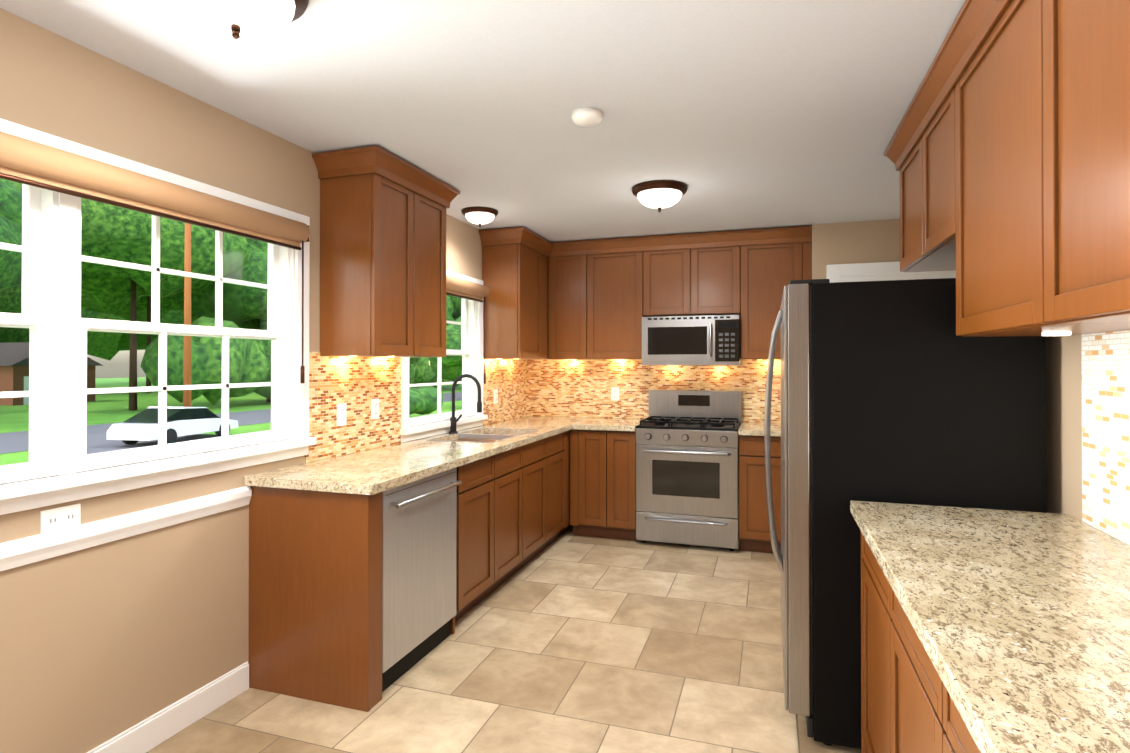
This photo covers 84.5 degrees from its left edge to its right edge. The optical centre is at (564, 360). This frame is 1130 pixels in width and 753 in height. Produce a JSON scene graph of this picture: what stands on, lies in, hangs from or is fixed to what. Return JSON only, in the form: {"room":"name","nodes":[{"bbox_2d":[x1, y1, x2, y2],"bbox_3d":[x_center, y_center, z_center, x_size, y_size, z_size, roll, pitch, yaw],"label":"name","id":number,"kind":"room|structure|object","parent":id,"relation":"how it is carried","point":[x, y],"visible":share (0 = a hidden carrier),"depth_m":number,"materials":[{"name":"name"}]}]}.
{"room":"kitchen","nodes":[
{"label":"kitchen","id":0,"kind":"room"},
{"bbox_2d":[0,8,519,752],"bbox_3d":[-1.581,0.189,2.237,0.120,2.440,7.710,0,0,18],"label":"wall","id":1,"kind":"structure","parent":0,"point":[102,642],"depth_m":2.19,"materials":[{"name":"paint"}]},
{"bbox_2d":[40,503,80,533],"bbox_3d":[-1.600,0.502,1.973,0.008,0.070,0.115,0,0,18],"label":"outlet","id":2,"kind":"object","parent":1,"relation":"attached to","point":[59,518],"visible":1,"depth_m":1.97,"materials":[{"name":"white plastic"}]},
{"bbox_2d":[0,486,251,570],"bbox_3d":[-2.022,0.569,0.672,0.024,0.080,4.225,0,0,18],"label":"trim","id":3,"kind":"structure","parent":1,"relation":"attached to","point":[25,550],"depth_m":2.12,"materials":[{"name":"white wood"}]},
{"bbox_2d":[0,118,315,514],"bbox_3d":[-1.629,-0.125,2.013,0.170,1.155,2.180,0,0,18],"label":"window","id":4,"kind":"structure","parent":1,"relation":"in","point":[54,322],"depth_m":2.13,"materials":[{"name":"white"}]},
{"bbox_2d":[0,131,309,382],"bbox_3d":[-1.531,-0.272,1.981,0.096,0.747,1.958,0,0,18],"label":"window blind","id":5,"kind":"object","parent":4,"relation":"attached to","point":[29,162],"visible":1,"depth_m":2.12,"materials":[{"name":"brown fabric"}]},
{"bbox_2d":[87,662,248,752],"bbox_3d":[-2.026,1.342,0.669,0.016,0.115,4.225,0,0,18],"label":"baseboard","id":6,"kind":"structure","parent":1,"relation":"attached to","point":[156,729],"depth_m":2.33,"materials":[{"name":"white wood"}]},
{"bbox_2d":[317,161,423,356],"bbox_3d":[-1.011,-0.478,3.255,0.320,0.916,0.413,0,0,18],"label":"upper cabinet","id":7,"kind":"object","parent":1,"relation":"attached to","point":[382,252],"depth_m":3.09,"materials":[{"name":"brown wood"}]},
{"bbox_2d":[305,352,527,462],"bbox_3d":[-0.802,0.236,4.387,0.008,0.538,2.898,0,0,18],"label":"wall tile","id":8,"kind":"structure","parent":1,"relation":"attached to","point":[356,384],"depth_m":3.46,"materials":[{"name":"tile"}]},
{"bbox_2d":[337,403,346,425],"bbox_3d":[-1.168,0.285,3.253,0.008,0.115,0.070,0,0,18],"label":"electrical outlet","id":9,"kind":"object","parent":8,"relation":"attached to","point":[341,414],"visible":1,"depth_m":3.25,"materials":[{"name":"white plastic"}]},
{"bbox_2d":[371,398,378,419],"bbox_3d":[-1.077,0.276,3.529,0.008,0.115,0.070,0,0,18],"label":"electrical outlet","id":10,"kind":"object","parent":8,"relation":"attached to","point":[374,408],"visible":1,"depth_m":3.52,"materials":[{"name":"white plastic"}]},
{"bbox_2d":[494,389,497,403],"bbox_3d":[-0.565,0.296,5.076,0.008,0.115,0.070,0,0,18],"label":"electrical outlet","id":11,"kind":"object","parent":8,"relation":"attached to","point":[495,396],"visible":1,"depth_m":5.07,"materials":[{"name":"white plastic"}]},
{"bbox_2d":[424,189,450,356],"bbox_3d":[-0.917,-0.476,3.537,0.320,0.916,0.412,0,0,18],"label":"upper cabinet","id":12,"kind":"object","parent":1,"relation":"attached to","point":[435,206],"depth_m":3.57,"materials":[{"name":"brown wood"}]},
{"bbox_2d":[400,270,487,442],"bbox_3d":[-0.863,-0.060,4.329,0.170,1.128,1.150,0,0,18],"label":"window","id":13,"kind":"structure","parent":1,"relation":"in","point":[466,352],"depth_m":4.64,"materials":[{"name":"white"}]},
{"bbox_2d":[446,275,488,383],"bbox_3d":[-0.764,-0.199,4.297,0.096,0.747,0.938,0,0,18],"label":"blinds","id":14,"kind":"object","parent":13,"relation":"attached to","point":[461,288],"visible":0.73,"depth_m":4.44,"materials":[{"name":"brown fabric"}]},
{"bbox_2d":[481,237,543,359],"bbox_3d":[-0.424,-0.467,5.029,0.320,0.916,0.470,0,0,18],"label":"upper cabinet","id":15,"kind":"object","parent":1,"relation":"attached to","point":[512,267],"depth_m":4.82,"materials":[{"name":"brown wood"}]},
{"bbox_2d":[544,249,555,359],"bbox_3d":[-0.219,-0.464,5.554,0.380,0.916,0.320,0,0,18],"label":"upper cabinet","id":16,"kind":"object","parent":1,"relation":"attached to","point":[549,258],"depth_m":5.35,"materials":[{"name":"brown wood"}]},
{"bbox_2d":[556,249,595,359],"bbox_3d":[0.098,-0.465,5.449,0.402,0.916,0.320,0,0,18],"label":"upper cabinet","id":17,"kind":"object","parent":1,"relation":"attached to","point":[575,268],"depth_m":5.29,"materials":[{"name":"brown wood"}]},
{"bbox_2d":[596,245,651,359],"bbox_3d":[0.462,-0.465,5.328,0.596,0.916,0.320,0,0,18],"label":"upper cabinet","id":18,"kind":"object","parent":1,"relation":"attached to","point":[623,273],"depth_m":5.16,"materials":[{"name":"brown wood"}]},
{"bbox_2d":[652,241,699,316],"bbox_3d":[0.900,-0.644,5.184,0.443,0.561,0.320,0,0,18],"label":"upper cabinet","id":19,"kind":"object","parent":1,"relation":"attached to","point":[675,268],"depth_m":5.02,"materials":[{"name":"brown wood"}]},
{"bbox_2d":[642,315,741,364],"bbox_3d":[1.035,-0.154,5.069,0.760,0.390,0.447,0,0,18],"label":"microwave","id":20,"kind":"object","parent":19,"relation":"attached to","point":[695,340],"visible":1,"depth_m":4.90,"materials":[{"name":"silver metal"}]},
{"bbox_2d":[700,241,743,316],"bbox_3d":[1.211,-0.644,5.082,0.443,0.561,0.320,0,0,18],"label":"upper cabinet","id":21,"kind":"object","parent":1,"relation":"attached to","point":[721,262],"depth_m":4.91,"materials":[{"name":"brown wood"}]},
{"bbox_2d":[0,0,964,241],"bbox_3d":[0.210,-1.085,1.653,3.892,0.100,7.710,0,0,18],"label":"ceiling","id":22,"kind":"structure","parent":0,"point":[734,115],"depth_m":2.37,"materials":[{"name":"paint"}]},
{"bbox_2d":[180,0,308,38],"bbox_3d":[-0.892,-0.952,1.684,0.370,0.166,0.370,0,0,18],"label":"ceiling light","id":23,"kind":"object","parent":22,"relation":"attached to","point":[236,19],"visible":1,"depth_m":1.67,"materials":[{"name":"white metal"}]},
{"bbox_2d":[461,206,497,226],"bbox_3d":[-0.582,-0.963,4.247,0.250,0.112,0.250,0,0,18],"label":"ceiling light","id":24,"kind":"object","parent":22,"relation":"attached to","point":[480,216],"visible":1,"depth_m":4.17,"materials":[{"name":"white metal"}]},
{"bbox_2d":[572,107,602,126],"bbox_3d":[0.093,-1.012,2.591,0.130,0.035,0.130,0,0,18],"label":"smoke detector","id":25,"kind":"object","parent":22,"relation":"attached to","point":[587,116],"visible":1,"depth_m":2.56,"materials":[{"name":"white plastic"}]},
{"bbox_2d":[632,180,687,212],"bbox_3d":[0.561,-0.949,3.689,0.330,0.148,0.330,0,0,18],"label":"ceiling light","id":26,"kind":"object","parent":22,"relation":"attached to","point":[659,195],"visible":1,"depth_m":3.59,"materials":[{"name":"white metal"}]},
{"bbox_2d":[146,526,860,752],"bbox_3d":[0.210,1.455,1.637,3.892,0.100,7.710,0,0,18],"label":"floor","id":27,"kind":"structure","parent":0,"point":[567,641],"depth_m":2.76,"materials":[{"name":"tile"}]},
{"bbox_2d":[382,467,461,691],"bbox_3d":[-0.907,0.979,2.978,0.626,0.869,0.639,0,0,18],"label":"dishwasher","id":28,"kind":"object","parent":27,"relation":"on","point":[419,521],"visible":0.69,"depth_m":2.84,"materials":[{"name":"metal"}]},
{"bbox_2d":[352,446,527,633],"bbox_3d":[-0.694,0.980,3.750,0.605,0.876,0.955,0,0,18],"label":"base cabinet","id":29,"kind":"object","parent":27,"relation":"on","point":[492,528],"depth_m":3.43,"materials":[{"name":"brown wood"}]},
{"bbox_2d":[244,416,583,497],"bbox_3d":[-0.558,0.523,4.108,0.640,0.043,3.259,0,0,18],"label":"countertop","id":30,"kind":"structure","parent":29,"relation":"on","point":[376,470],"depth_m":3.09,"materials":[{"name":"beige stone"}]},
{"bbox_2d":[444,438,499,441],"bbox_3d":[-0.594,0.630,4.030,0.428,0.197,0.386,0,0,18],"label":"sink","id":31,"kind":"object","parent":30,"relation":"in","point":[445,439],"depth_m":4.21,"materials":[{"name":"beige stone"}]},
{"bbox_2d":[480,430,511,433],"bbox_3d":[-0.468,0.633,4.411,0.428,0.197,0.386,0,0,18],"label":"sink","id":32,"kind":"object","parent":30,"relation":"in","point":[481,431],"depth_m":4.62,"materials":[{"name":"beige stone"}]},
{"bbox_2d":[528,442,535,561],"bbox_3d":[-0.532,0.983,4.240,0.605,0.876,0.186,0,0,18],"label":"base cabinet","id":33,"kind":"object","parent":27,"relation":"on","point":[529,488],"depth_m":4.23,"materials":[{"name":"brown wood"}]},
{"bbox_2d":[536,430,567,554],"bbox_3d":[-0.395,0.986,4.655,0.605,0.876,0.689,0,0,18],"label":"base cabinet","id":34,"kind":"object","parent":27,"relation":"on","point":[551,453],"depth_m":4.61,"materials":[{"name":"brown wood"}]},
{"bbox_2d":[568,430,615,538],"bbox_3d":[0.305,0.989,5.221,0.363,0.876,0.605,0,0,18],"label":"base cabinet","id":35,"kind":"object","parent":27,"relation":"on","point":[591,453],"depth_m":4.95,"materials":[{"name":"brown wood"}]},
{"bbox_2d":[572,418,646,429],"bbox_3d":[0.399,0.531,5.174,0.506,0.040,0.640,0,0,18],"label":"countertop","id":36,"kind":"structure","parent":35,"relation":"on","point":[589,423],"depth_m":4.94,"materials":[{"name":"beige stone"}]},
{"bbox_2d":[616,430,637,540],"bbox_3d":[0.506,0.989,5.155,0.293,0.876,0.605,0,0,18],"label":"base cabinet","id":37,"kind":"object","parent":27,"relation":"on","point":[625,439],"depth_m":4.86,"materials":[{"name":"brown wood"}]},
{"bbox_2d":[635,390,741,550],"bbox_3d":[0.993,0.840,4.936,0.764,1.170,0.683,0,0,18],"label":"range","id":38,"kind":"object","parent":27,"relation":"on","point":[687,466],"visible":1,"depth_m":4.69,"materials":[{"name":"silver metal"}]},
{"bbox_2d":[739,430,780,552],"bbox_3d":[1.621,0.986,4.785,0.517,0.876,0.605,0,0,18],"label":"base cabinet","id":39,"kind":"object","parent":27,"relation":"on","point":[754,533],"depth_m":4.55,"materials":[{"name":"brown wood"}]},
{"bbox_2d":[740,422,780,437],"bbox_3d":[1.616,0.528,4.772,0.517,0.040,0.640,0,0,18],"label":"countertop","id":40,"kind":"structure","parent":39,"relation":"on","point":[757,428],"depth_m":4.56,"materials":[{"name":"beige stone"}]},
{"bbox_2d":[857,524,889,752],"bbox_3d":[1.228,0.969,1.790,0.607,0.876,0.608,0,0,18],"label":"base cabinet","id":41,"kind":"object","parent":27,"relation":"on","point":[875,593],"depth_m":1.94,"materials":[{"name":"brown wood"}]},
{"bbox_2d":[850,500,1129,752],"bbox_3d":[0.802,0.503,0.560,0.640,0.040,3.224,0,0,18],"label":"countertop","id":42,"kind":"structure","parent":41,"relation":"on","point":[1021,618],"depth_m":1.19,"materials":[{"name":"beige stone"}]},
{"bbox_2d":[764,278,1046,748],"bbox_3d":[1.302,0.557,2.603,0.887,1.708,0.900,0,0,18],"label":"refrigerator","id":43,"kind":"object","parent":27,"relation":"on","point":[897,391],"visible":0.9,"depth_m":2.21,"materials":[{"name":"black metal"}]},
{"bbox_2d":[890,592,921,752],"bbox_3d":[1.068,0.966,1.304,0.605,0.876,0.646,0,0,18],"label":"base cabinet","id":44,"kind":"object","parent":27,"relation":"on","point":[905,652],"depth_m":1.51,"materials":[{"name":"brown wood"}]},
{"bbox_2d":[922,652,977,752],"bbox_3d":[0.902,0.963,0.801,0.605,0.876,0.646,0,0,18],"label":"base cabinet","id":45,"kind":"object","parent":27,"relation":"on","point":[942,731],"depth_m":1.18,"materials":[{"name":"brown wood"}]},
{"bbox_2d":[811,219,899,278],"bbox_3d":[2.540,0.203,4.613,1.332,2.440,0.370,0,0,18],"label":"wall","id":46,"kind":"structure","parent":0,"point":[874,241],"depth_m":4.56,"materials":[{"name":"paint"}]},
{"bbox_2d":[740,237,810,358],"bbox_3d":[1.639,-0.468,4.939,0.575,0.916,0.320,0,0,18],"label":"upper cabinet","id":47,"kind":"object","parent":46,"relation":"attached to","point":[770,263],"depth_m":4.80,"materials":[{"name":"brown wood"}]},
{"bbox_2d":[827,261,955,282],"bbox_3d":[2.416,0.357,4.449,1.000,2.130,0.018,0,0,18],"label":"door frame","id":48,"kind":"structure","parent":46,"relation":"attached to","point":[877,271],"depth_m":4.50,"materials":[{"name":"white wood"}]},
{"bbox_2d":[1046,335,1081,520],"bbox_3d":[1.638,0.181,0.914,0.720,2.440,7.220,0,0,18],"label":"wall","id":49,"kind":"structure","parent":0,"point":[1064,414],"depth_m":2.02,"materials":[{"name":"paint"}]},
{"bbox_2d":[896,140,943,272],"bbox_3d":[1.665,-0.678,2.665,0.320,0.520,0.528,0,0,18],"label":"upper cabinet","id":50,"kind":"object","parent":49,"relation":"attached to","point":[905,164],"depth_m":2.81,"materials":[{"name":"brown wood"}]},
{"bbox_2d":[912,88,943,263],"bbox_3d":[1.536,-0.681,2.274,0.320,0.520,0.528,0,0,18],"label":"upper cabinet","id":51,"kind":"object","parent":49,"relation":"attached to","point":[928,138],"depth_m":2.43,"materials":[{"name":"brown wood"}]},
{"bbox_2d":[944,0,1102,336],"bbox_3d":[1.343,-0.512,1.690,0.320,0.865,0.816,0,0,18],"label":"upper cabinet","id":52,"kind":"object","parent":49,"relation":"attached to","point":[1007,152],"depth_m":1.79,"materials":[{"name":"brown wood"}]},
{"bbox_2d":[1020,0,1129,331],"bbox_3d":[1.156,-0.515,1.125,0.320,0.865,0.606,0,0,18],"label":"upper cabinet","id":53,"kind":"object","parent":49,"relation":"attached to","point":[1075,54],"depth_m":1.28,"materials":[{"name":"brown wood"}]},
{"bbox_2d":[1081,330,1129,544],"bbox_3d":[1.092,0.187,0.421,0.008,0.588,3.100,0,0,18],"label":"wall tile","id":54,"kind":"structure","parent":49,"relation":"attached to","point":[1105,432],"depth_m":1.75,"materials":[{"name":"tile"}]},
{"bbox_3d":[1.459,0.207,5.229,3.772,2.440,0.120,0,0,18],"label":"wall","id":55,"kind":"structure","parent":0,"visible":0},
{"bbox_2d":[528,359,780,422],"bbox_3d":[0.810,0.242,5.376,2.432,0.538,0.008,0,0,18],"label":"wall tile","id":56,"kind":"structure","parent":55,"relation":"attached to","point":[569,388],"depth_m":5.46,"materials":[{"name":"tile"}]},
{"bbox_2d":[611,387,618,400],"bbox_3d":[0.443,0.298,5.488,0.070,0.115,0.008,0,0,18],"label":"electrical outlet","id":57,"kind":"object","parent":56,"relation":"attached to","point":[614,393],"visible":1,"depth_m":5.49,"materials":[{"name":"white plastic"}]},
{"label":"outside","id":58,"kind":"structure","parent":0,"visible":0},
{"bbox_2d":[0,377,461,465],"bbox_3d":[-51.980,3.185,69.626,137.560,1.550,180.000,0,0,18],"label":"lawn","id":59,"kind":"structure","parent":58,"point":[119,413],"depth_m":44.90,"materials":[{"name":"green plant"}]},
{"bbox_2d":[0,178,15,185],"bbox_3d":[-60.329,-10.028,57.712,21.900,26.993,19.754,0,0,18],"label":"tree","id":60,"kind":"object","parent":59,"relation":"on","point":[6,182],"depth_m":56.81,"materials":[{"name":"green plant"}]},
{"bbox_2d":[0,182,21,291],"bbox_3d":[-32.631,-4.502,29.784,13.471,15.608,11.959,0,0,18],"label":"tree","id":61,"kind":"object","parent":59,"relation":"on","point":[13,209],"depth_m":30.47,"materials":[{"name":"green plant"}]},
{"bbox_2d":[0,342,102,405],"bbox_3d":[-44.298,0.988,50.771,8.800,4.879,6.800,0,0,18],"label":"house","id":62,"kind":"structure","parent":59,"relation":"on","point":[20,352],"depth_m":47.32,"materials":[{"name":"brown"}]},
{"bbox_2d":[0,279,193,360],"bbox_3d":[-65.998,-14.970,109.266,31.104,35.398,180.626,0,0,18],"label":"tree","id":63,"kind":"object","parent":59,"relation":"on","point":[95,348],"depth_m":86.31,"materials":[{"name":"green plant"}]},
{"bbox_2d":[10,182,251,409],"bbox_3d":[-28.904,-5.613,42.318,13.489,17.980,13.604,0,0,18],"label":"tree","id":64,"kind":"object","parent":59,"relation":"on","point":[136,244],"depth_m":38.88,"materials":[{"name":"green plant"}]},
{"bbox_2d":[81,293,182,392],"bbox_3d":[-45.496,-8.991,67.329,18.986,25.034,19.938,0,0,18],"label":"tree","id":65,"kind":"object","parent":59,"relation":"on","point":[142,305],"depth_m":68.07,"materials":[{"name":"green plant"}]},
{"bbox_2d":[183,223,190,406],"bbox_3d":[-17.051,-2.698,28.086,0.340,11.979,2.400,0,0,18],"label":"pole","id":66,"kind":"object","parent":59,"relation":"on","point":[187,316],"depth_m":27.97,"materials":[{"name":"brown wood"}]},
{"bbox_2d":[176,237,270,401],"bbox_3d":[-24.684,-3.879,50.804,12.418,14.612,11.529,0,0,18],"label":"tree","id":67,"kind":"object","parent":59,"relation":"on","point":[240,312],"depth_m":46.22,"materials":[{"name":"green plant"}]},
{"bbox_2d":[140,316,461,405],"bbox_3d":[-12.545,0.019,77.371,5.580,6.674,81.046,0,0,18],"label":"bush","id":68,"kind":"object","parent":59,"relation":"on","point":[211,361],"depth_m":41.50,"materials":[{"name":"green plant"}]},
{"bbox_2d":[409,357,418,361],"bbox_3d":[-17.683,-1.863,60.928,8.230,10.700,7.974,0,0,18],"label":"tree","id":69,"kind":"object","parent":59,"relation":"on","point":[414,359],"depth_m":62.06,"materials":[{"name":"green plant"}]},
{"bbox_2d":[409,387,442,414],"bbox_3d":[-9.295,2.346,32.417,2.582,1.663,11.223,0,0,18],"label":"hedge","id":70,"kind":"object","parent":59,"relation":"on","point":[429,403],"depth_m":34.67,"materials":[{"name":"green plant"}]},
{"bbox_2d":[429,316,461,379],"bbox_3d":[-6.679,-0.105,44.248,6.168,6.986,6.054,0,0,18],"label":"tree","id":71,"kind":"object","parent":59,"relation":"on","point":[452,338],"depth_m":42.30,"materials":[{"name":"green plant"}]},
{"bbox_2d":[446,295,455,326],"bbox_3d":[-19.961,-4.553,71.452,15.005,16.207,15.214,0,0,18],"label":"tree","id":72,"kind":"object","parent":59,"relation":"on","point":[450,306],"depth_m":72.34,"materials":[{"name":"green plant"}]},
{"bbox_2d":[447,295,460,320],"bbox_3d":[-12.613,-4.903,80.567,15.052,17.015,14.317,0,0,18],"label":"tree","id":73,"kind":"object","parent":59,"relation":"on","point":[457,314],"depth_m":73.58,"materials":[{"name":"green plant"}]},
{"bbox_2d":[0,392,461,453],"bbox_3d":[-9.571,3.465,55.594,12.900,0.016,180.000,0,0,18],"label":"street","id":74,"kind":"structure","parent":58,"point":[103,443],"depth_m":26.41,"materials":[{"name":"grey asphalt"}]},
{"bbox_2d":[107,406,238,444],"bbox_3d":[-15.748,2.561,25.306,1.870,1.420,4.700,0,0,10],"label":"car","id":75,"kind":"object","parent":74,"relation":"on","point":[127,427],"depth_m":24.15,"materials":[{"name":"white paint"}]}
]}

